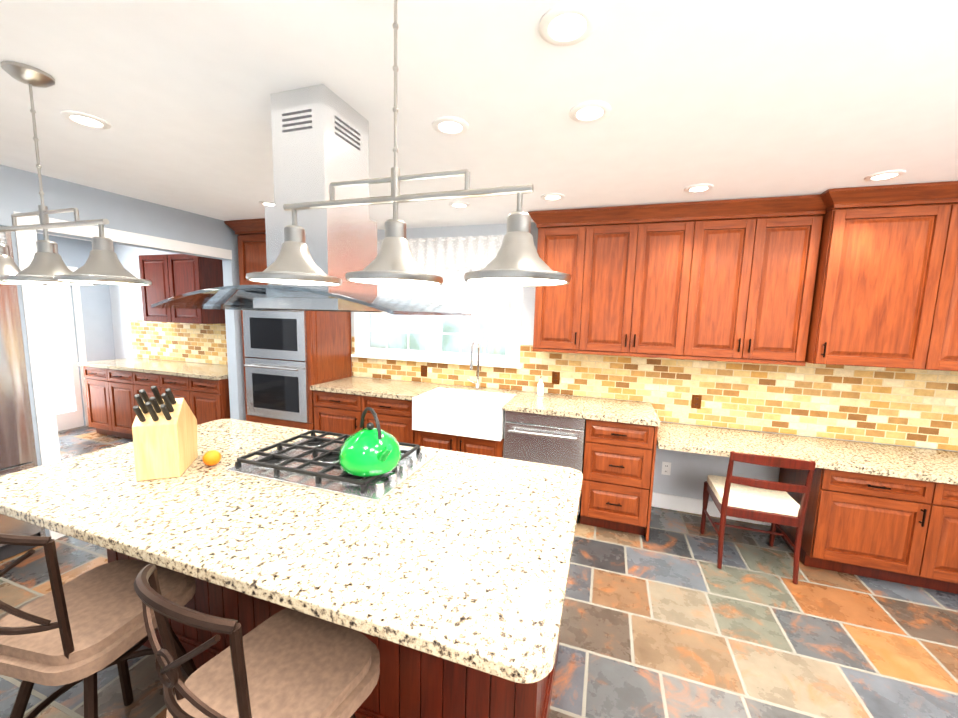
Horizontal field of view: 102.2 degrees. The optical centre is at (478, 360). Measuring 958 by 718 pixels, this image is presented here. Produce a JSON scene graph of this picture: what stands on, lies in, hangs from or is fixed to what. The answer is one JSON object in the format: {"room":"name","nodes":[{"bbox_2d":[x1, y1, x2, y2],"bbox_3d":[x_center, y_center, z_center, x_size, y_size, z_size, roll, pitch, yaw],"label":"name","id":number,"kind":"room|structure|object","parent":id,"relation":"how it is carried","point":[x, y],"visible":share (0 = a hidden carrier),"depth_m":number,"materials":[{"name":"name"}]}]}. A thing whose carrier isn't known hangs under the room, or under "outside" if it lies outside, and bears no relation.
{"room":"kitchen","nodes":[
{"label":"kitchen","id":0,"kind":"room"},
{"bbox_2d":[37,234,114,425],"bbox_3d":[-6.038,-0.124,3.120,0.120,2.480,5.050,4,7,18],"label":"wall","id":1,"kind":"structure","parent":0,"point":[97,321],"depth_m":5.24,"materials":[{"name":"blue paint"}]},
{"bbox_2d":[43,266,88,430],"bbox_3d":[-5.488,-0.120,4.712,0.095,2.120,1.040,4,7,18],"label":"door","id":2,"kind":"structure","parent":1,"relation":"in","point":[70,419],"depth_m":5.09,"materials":[{"name":"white glass"}]},
{"bbox_2d":[0,165,246,536],"bbox_3d":[-3.473,0.051,2.217,0.770,2.480,5.170,4,7,18],"label":"wall","id":3,"kind":"structure","parent":0,"point":[19,190],"depth_m":3.01,"materials":[{"name":"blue paint"}]},
{"bbox_2d":[13,211,231,538],"bbox_3d":[-2.776,0.077,3.280,0.135,2.210,1.490,4,7,18],"label":"door frame","id":4,"kind":"structure","parent":3,"relation":"attached to","point":[38,350],"depth_m":2.61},
{"bbox_2d":[467,339,480,388],"bbox_3d":[-0.072,0.038,3.628,0.130,0.481,0.242,4,7,18],"label":"faucet","id":5,"kind":"object","parent":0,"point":[477,385],"visible":1,"depth_m":3.69,"materials":[{"name":"silver metal"}]},
{"bbox_2d":[0,426,957,717],"bbox_3d":[-1.081,1.462,1.638,10.640,0.060,5.290,4,7,18],"label":"floor","id":6,"kind":"structure","parent":0,"point":[670,618],"depth_m":2.04,"materials":[{"name":"tile"}]},
{"bbox_2d":[0,226,45,560],"bbox_3d":[-3.406,0.256,2.075,0.770,2.101,1.164,4,7,18],"label":"refrigerator","id":7,"kind":"object","parent":6,"relation":"on","point":[17,448],"visible":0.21,"depth_m":2.45,"materials":[{"name":"silver metal"}]},
{"bbox_2d":[0,533,196,717],"bbox_3d":[-1.286,0.929,1.294,0.495,1.066,0.529,4,7,18],"label":"bar stool","id":8,"kind":"object","parent":6,"relation":"on","point":[86,627],"visible":0.85,"depth_m":1.19,"materials":[{"name":"brown metal"}]},
{"bbox_2d":[77,357,230,439],"bbox_3d":[-3.745,0.519,4.747,2.320,0.927,0.641,4,7,18],"label":"base cabinet","id":9,"kind":"object","parent":6,"relation":"on","point":[113,387],"visible":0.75,"depth_m":4.56,"materials":[{"name":"brown wood"}]},
{"bbox_2d":[134,564,379,717],"bbox_3d":[-0.551,0.976,1.068,0.506,1.066,0.535,4,7,18],"label":"bar stool","id":10,"kind":"object","parent":6,"relation":"on","point":[287,663],"visible":1,"depth_m":1.01,"materials":[{"name":"brown metal"}]},
{"bbox_2d":[224,218,351,429],"bbox_3d":[-1.909,-0.127,4.042,1.000,2.472,0.676,4,7,18],"label":"tall cabinet","id":11,"kind":"object","parent":6,"relation":"on","point":[328,346],"visible":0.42,"depth_m":3.79,"materials":[{"name":"brown wood"}]},
{"bbox_2d":[242,310,308,422],"bbox_3d":[-2.005,-0.062,3.763,0.756,1.290,0.102,4,7,18],"label":"double wall oven","id":12,"kind":"object","parent":11,"relation":"in","point":[276,388],"visible":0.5,"depth_m":3.77,"materials":[{"name":"silver metal"}]},
{"bbox_2d":[107,551,557,717],"bbox_3d":[-0.769,0.976,1.756,2.164,0.886,0.972,4,7,18],"label":"kitchen island","id":13,"kind":"object","parent":6,"relation":"on","point":[409,684],"depth_m":1.42,"materials":[{"name":"brown wood"}]},
{"bbox_2d":[0,419,582,698],"bbox_3d":[-0.762,0.520,1.654,2.280,0.040,1.120,4,7,18],"label":"island countertop","id":14,"kind":"structure","parent":13,"relation":"on","point":[465,563],"depth_m":1.24,"materials":[{"name":"beige stone"}]},
{"bbox_2d":[132,386,197,480],"bbox_3d":[-1.363,0.284,1.679,0.148,0.390,0.324,-1,7,-22],"label":"knife block","id":15,"kind":"object","parent":14,"relation":"on","point":[164,429],"visible":1,"depth_m":1.60,"materials":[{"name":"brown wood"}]},
{"bbox_2d":[202,450,221,465],"bbox_3d":[-1.210,0.440,1.752,0.072,0.068,0.070,4,7,18],"label":"orange","id":16,"kind":"object","parent":14,"relation":"on","point":[211,457],"visible":1,"depth_m":1.73,"materials":[{"name":"orange food"}]},
{"bbox_2d":[226,430,437,502],"bbox_3d":[-0.656,0.455,1.818,0.770,0.054,0.530,4,7,18],"label":"gas cooktop","id":17,"kind":"object","parent":14,"relation":"in","point":[311,461],"visible":0.71,"depth_m":1.69,"materials":[{"name":"silver metal"}]},
{"bbox_2d":[338,407,400,476],"bbox_3d":[-0.443,0.325,1.631,0.294,0.259,0.259,4,7,18],"label":"kettle","id":18,"kind":"object","parent":17,"relation":"on","point":[370,450],"visible":0.98,"depth_m":1.55,"materials":[{"name":"green metal"}]},
{"bbox_2d":[313,388,434,445],"bbox_3d":[-0.962,0.719,3.856,1.149,0.886,0.605,4,7,18],"label":"base cabinet","id":19,"kind":"object","parent":6,"relation":"on","point":[336,412],"depth_m":3.55,"materials":[{"name":"brown wood"}]},
{"bbox_2d":[310,376,441,399],"bbox_3d":[-0.985,0.257,3.794,1.086,0.040,0.640,4,7,18],"label":"countertop","id":20,"kind":"structure","parent":19,"relation":"on","point":[353,386],"depth_m":3.65,"materials":[{"name":"beige stone"}]},
{"bbox_2d":[422,431,503,457],"bbox_3d":[-0.098,0.901,3.588,0.804,0.632,0.605,4,7,18],"label":"base cabinet","id":21,"kind":"object","parent":6,"relation":"on","point":[486,447],"depth_m":3.26,"materials":[{"name":"brown wood"}]},
{"bbox_2d":[503,411,585,522],"bbox_3d":[0.570,0.827,3.294,0.623,0.881,0.622,4,7,18],"label":"dishwasher","id":22,"kind":"object","parent":6,"relation":"on","point":[547,439],"visible":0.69,"depth_m":3.02,"materials":[{"name":"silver metal"}]},
{"bbox_2d":[580,420,661,541],"bbox_3d":[1.126,0.855,3.173,0.498,0.886,0.605,4,7,18],"label":"base cabinet","id":23,"kind":"object","parent":6,"relation":"on","point":[619,460],"depth_m":2.89,"materials":[{"name":"brown wood"}]},
{"bbox_2d":[503,392,661,427],"bbox_3d":[0.834,0.376,3.198,1.141,0.040,0.640,4,7,18],"label":"countertop","id":24,"kind":"structure","parent":23,"relation":"on","point":[588,408],"depth_m":3.06,"materials":[{"name":"beige stone"}]},
{"bbox_2d":[412,387,515,440],"bbox_3d":[-0.117,0.452,3.442,0.791,0.282,0.525,4,7,18],"label":"farmhouse sink","id":25,"kind":"object","parent":24,"relation":"in","point":[468,413],"visible":0.85,"depth_m":3.22,"materials":[{"name":"white ceramic"}]},
{"bbox_2d":[537,376,543,395],"bbox_3d":[0.557,0.224,3.498,0.058,0.174,0.066,4,7,18],"label":"soap bottle","id":26,"kind":"object","parent":24,"relation":"on","point":[540,388],"visible":1,"depth_m":3.48,"materials":[{"name":"white plastic"}]},
{"bbox_2d":[700,451,815,583],"bbox_3d":[1.877,0.970,2.654,0.490,0.821,0.513,4,7,18],"label":"desk chair","id":27,"kind":"object","parent":6,"relation":"on","point":[764,498],"visible":1,"depth_m":2.50,"materials":[{"name":"brown wood"}]},
{"bbox_2d":[776,468,921,583],"bbox_3d":[2.579,1.029,2.706,0.606,0.726,0.605,4,7,18],"label":"base cabinet","id":28,"kind":"object","parent":6,"relation":"on","point":[885,512],"depth_m":2.46,"materials":[{"name":"brown wood"}]},
{"bbox_2d":[658,422,957,483],"bbox_3d":[2.351,0.634,2.720,2.064,0.041,0.640,4,7,18],"label":"countertop","id":29,"kind":"structure","parent":28,"relation":"on","point":[933,466],"depth_m":2.66,"materials":[{"name":"beige stone"}]},
{"bbox_2d":[906,480,957,593],"bbox_3d":[3.038,1.059,2.556,0.606,0.726,0.605,4,7,18],"label":"base cabinet","id":30,"kind":"object","parent":6,"relation":"on","point":[933,562],"depth_m":2.33,"materials":[{"name":"brown wood"}]},
{"bbox_2d":[0,0,957,240],"bbox_3d":[-1.017,-1.040,1.337,10.640,0.020,5.290,4,7,18],"label":"ceiling","id":31,"kind":"structure","parent":0,"point":[737,99],"depth_m":1.48,"materials":[{"name":"paint"}]},
{"bbox_2d":[0,61,151,285],"bbox_3d":[-1.655,-0.677,1.458,0.916,0.760,0.256,4,7,18],"label":"pendant light","id":32,"kind":"object","parent":31,"relation":"hanging from","point":[101,265],"visible":1,"depth_m":1.42,"materials":[{"name":"silver metal"}]},
{"bbox_2d":[60,110,110,129],"bbox_3d":[-1.791,-1.095,1.765,0.164,0.012,0.164,4,7,18],"label":"recessed light","id":33,"kind":"object","parent":31,"relation":"in","point":[85,119],"visible":0.98,"depth_m":1.76,"materials":[{"name":"white plastic"}]},
{"bbox_2d":[259,201,273,205],"bbox_3d":[-1.671,-1.252,3.097,0.164,0.012,0.164,4,7,18],"label":"recessed light","id":34,"kind":"object","parent":31,"relation":"in","point":[267,203],"visible":0.67,"depth_m":3.06,"materials":[{"name":"white plastic"}]},
{"bbox_2d":[151,84,470,315],"bbox_3d":[-0.663,-0.633,1.662,1.100,0.844,0.720,4,7,18],"label":"range hood","id":35,"kind":"object","parent":31,"relation":"hanging from","point":[320,138],"visible":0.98,"depth_m":1.52,"materials":[{"name":"silver metal"}]},
{"bbox_2d":[246,0,570,286],"bbox_3d":[-0.213,-0.583,0.986,0.916,0.760,0.256,4,7,18],"label":"pendant light","id":36,"kind":"object","parent":31,"relation":"hanging from","point":[517,261],"visible":1,"depth_m":0.97,"materials":[{"name":"silver metal"}]},
{"bbox_2d":[432,116,468,134],"bbox_3d":[-0.128,-1.048,1.733,0.164,0.012,0.164,4,7,18],"label":"recessed light","id":37,"kind":"object","parent":31,"relation":"in","point":[448,125],"visible":1,"depth_m":1.72,"materials":[{"name":"white plastic"}]},
{"bbox_2d":[449,202,469,208],"bbox_3d":[-0.151,-1.199,2.986,0.164,0.012,0.164,4,7,18],"label":"recessed light","id":38,"kind":"object","parent":31,"relation":"in","point":[460,205],"visible":0.98,"depth_m":2.97,"materials":[{"name":"white plastic"}]},
{"bbox_2d":[541,193,564,200],"bbox_3d":[0.520,-1.150,2.724,0.164,0.012,0.164,4,7,18],"label":"recessed light","id":39,"kind":"object","parent":31,"relation":"in","point":[552,196],"visible":1,"depth_m":2.71,"materials":[{"name":"white plastic"}]},
{"bbox_2d":[539,2,596,45],"bbox_3d":[0.255,-0.964,1.116,0.164,0.012,0.164,4,7,18],"label":"recessed light","id":40,"kind":"object","parent":31,"relation":"in","point":[567,23],"visible":1,"depth_m":1.10,"materials":[{"name":"white plastic"}]},
{"bbox_2d":[569,100,610,122],"bbox_3d":[0.454,-1.015,1.585,0.164,0.012,0.164,4,7,18],"label":"recessed light","id":41,"kind":"object","parent":31,"relation":"in","point":[589,111],"visible":0.98,"depth_m":1.57,"materials":[{"name":"white plastic"}]},
{"bbox_2d":[684,184,713,192],"bbox_3d":[1.402,-1.097,2.467,0.164,0.012,0.164,4,7,18],"label":"recessed light","id":42,"kind":"object","parent":31,"relation":"in","point":[698,188],"visible":1,"depth_m":2.46,"materials":[{"name":"white plastic"}]},
{"bbox_2d":[864,170,905,181],"bbox_3d":[2.284,-1.039,2.178,0.164,0.012,0.164,4,7,18],"label":"recessed light","id":43,"kind":"object","parent":31,"relation":"in","point":[886,175],"visible":1,"depth_m":2.17,"materials":[{"name":"white plastic"}]},
{"bbox_2d":[109,222,957,500],"bbox_3d":[-0.235,-0.070,3.918,10.640,2.480,0.132,4,7,18],"label":"wall","id":44,"kind":"structure","parent":0,"point":[916,408],"depth_m":3.25,"materials":[{"name":"tile"}]},
{"bbox_2d":[139,254,225,323],"bbox_3d":[-3.609,-0.869,4.725,1.000,0.800,0.328,4,7,18],"label":"upper cabinet","id":45,"kind":"object","parent":44,"relation":"attached to","point":[169,275],"visible":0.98,"depth_m":4.56,"materials":[{"name":"brown wood"}]},
{"bbox_2d":[421,365,426,376],"bbox_3d":[-0.566,0.106,3.974,0.070,0.114,0.008,4,7,18],"label":"outlet","id":46,"kind":"object","parent":44,"relation":"attached to","point":[423,371],"visible":1,"depth_m":3.97,"materials":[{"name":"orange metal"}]},
{"bbox_2d":[351,299,521,368],"bbox_3d":[-0.460,-0.512,3.916,1.870,1.045,0.175,4,7,18],"label":"window","id":47,"kind":"structure","parent":44,"relation":"in","point":[433,352],"depth_m":3.90,"materials":[{"name":"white glass"}]},
{"bbox_2d":[377,235,522,305],"bbox_3d":[-0.453,-0.869,3.786,1.890,0.635,0.110,4,7,18],"label":"curtain valance","id":48,"kind":"object","parent":47,"relation":"attached to","point":[451,261],"visible":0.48,"depth_m":3.68,"materials":[{"name":"white fabric"}]},
{"bbox_2d":[533,221,575,352],"bbox_3d":[0.729,-0.614,3.302,0.444,1.014,0.328,4,7,18],"label":"upper cabinet","id":49,"kind":"object","parent":44,"relation":"attached to","point":[556,244],"depth_m":3.17,"materials":[{"name":"brown wood"}]},
{"bbox_2d":[552,372,559,383],"bbox_3d":[0.706,0.159,3.554,0.070,0.114,0.008,4,7,18],"label":"outlet","id":50,"kind":"object","parent":44,"relation":"attached to","point":[555,377],"visible":1,"depth_m":3.55,"materials":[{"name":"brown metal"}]},
{"bbox_2d":[568,213,683,356],"bbox_3d":[1.245,-0.580,3.133,0.884,1.014,0.328,4,7,18],"label":"upper cabinet","id":51,"kind":"object","parent":44,"relation":"attached to","point":[626,275],"depth_m":3.00,"materials":[{"name":"brown wood"}]},
{"bbox_2d":[661,461,670,474],"bbox_3d":[1.621,0.933,3.347,0.070,0.114,0.008,4,7,18],"label":"outlet","id":52,"kind":"object","parent":44,"relation":"attached to","point":[666,468],"visible":1,"depth_m":3.35,"materials":[{"name":"white plastic"}]},
{"bbox_2d":[691,395,701,408],"bbox_3d":[1.804,0.340,3.207,0.070,0.114,0.008,4,7,18],"label":"outlet","id":53,"kind":"object","parent":44,"relation":"attached to","point":[696,401],"visible":1,"depth_m":3.21,"materials":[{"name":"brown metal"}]},
{"bbox_2d":[651,492,770,525],"bbox_3d":[1.906,1.245,3.282,0.990,0.130,0.015,4,7,18],"label":"baseboard","id":54,"kind":"structure","parent":44,"relation":"attached to","point":[678,503],"depth_m":3.31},
{"bbox_2d":[672,209,811,364],"bbox_3d":[1.942,-0.535,2.905,0.827,1.014,0.328,4,7,18],"label":"upper cabinet","id":55,"kind":"object","parent":44,"relation":"attached to","point":[742,274],"depth_m":2.76,"materials":[{"name":"brown wood"}]},
{"bbox_2d":[792,197,939,368],"bbox_3d":[2.588,-0.492,2.640,0.698,1.025,0.428,4,7,18],"label":"upper cabinet","id":56,"kind":"object","parent":44,"relation":"attached to","point":[867,276],"depth_m":2.46,"materials":[{"name":"brown wood"}]},
{"bbox_2d":[912,193,957,370],"bbox_3d":[3.100,-0.458,2.473,0.623,1.025,0.428,4,7,18],"label":"upper cabinet","id":57,"kind":"object","parent":44,"relation":"attached to","point":[937,335],"depth_m":2.35,"materials":[{"name":"brown wood"}]},
{"label":"outside","id":58,"kind":"structure","parent":0,"visible":0},
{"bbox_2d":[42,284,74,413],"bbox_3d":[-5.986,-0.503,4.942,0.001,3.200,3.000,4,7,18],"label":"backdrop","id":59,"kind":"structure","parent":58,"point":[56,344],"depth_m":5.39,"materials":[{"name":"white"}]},
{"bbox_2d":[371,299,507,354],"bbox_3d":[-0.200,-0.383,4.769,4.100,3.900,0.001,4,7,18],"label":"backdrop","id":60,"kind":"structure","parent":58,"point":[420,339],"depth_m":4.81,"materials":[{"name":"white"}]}
]}

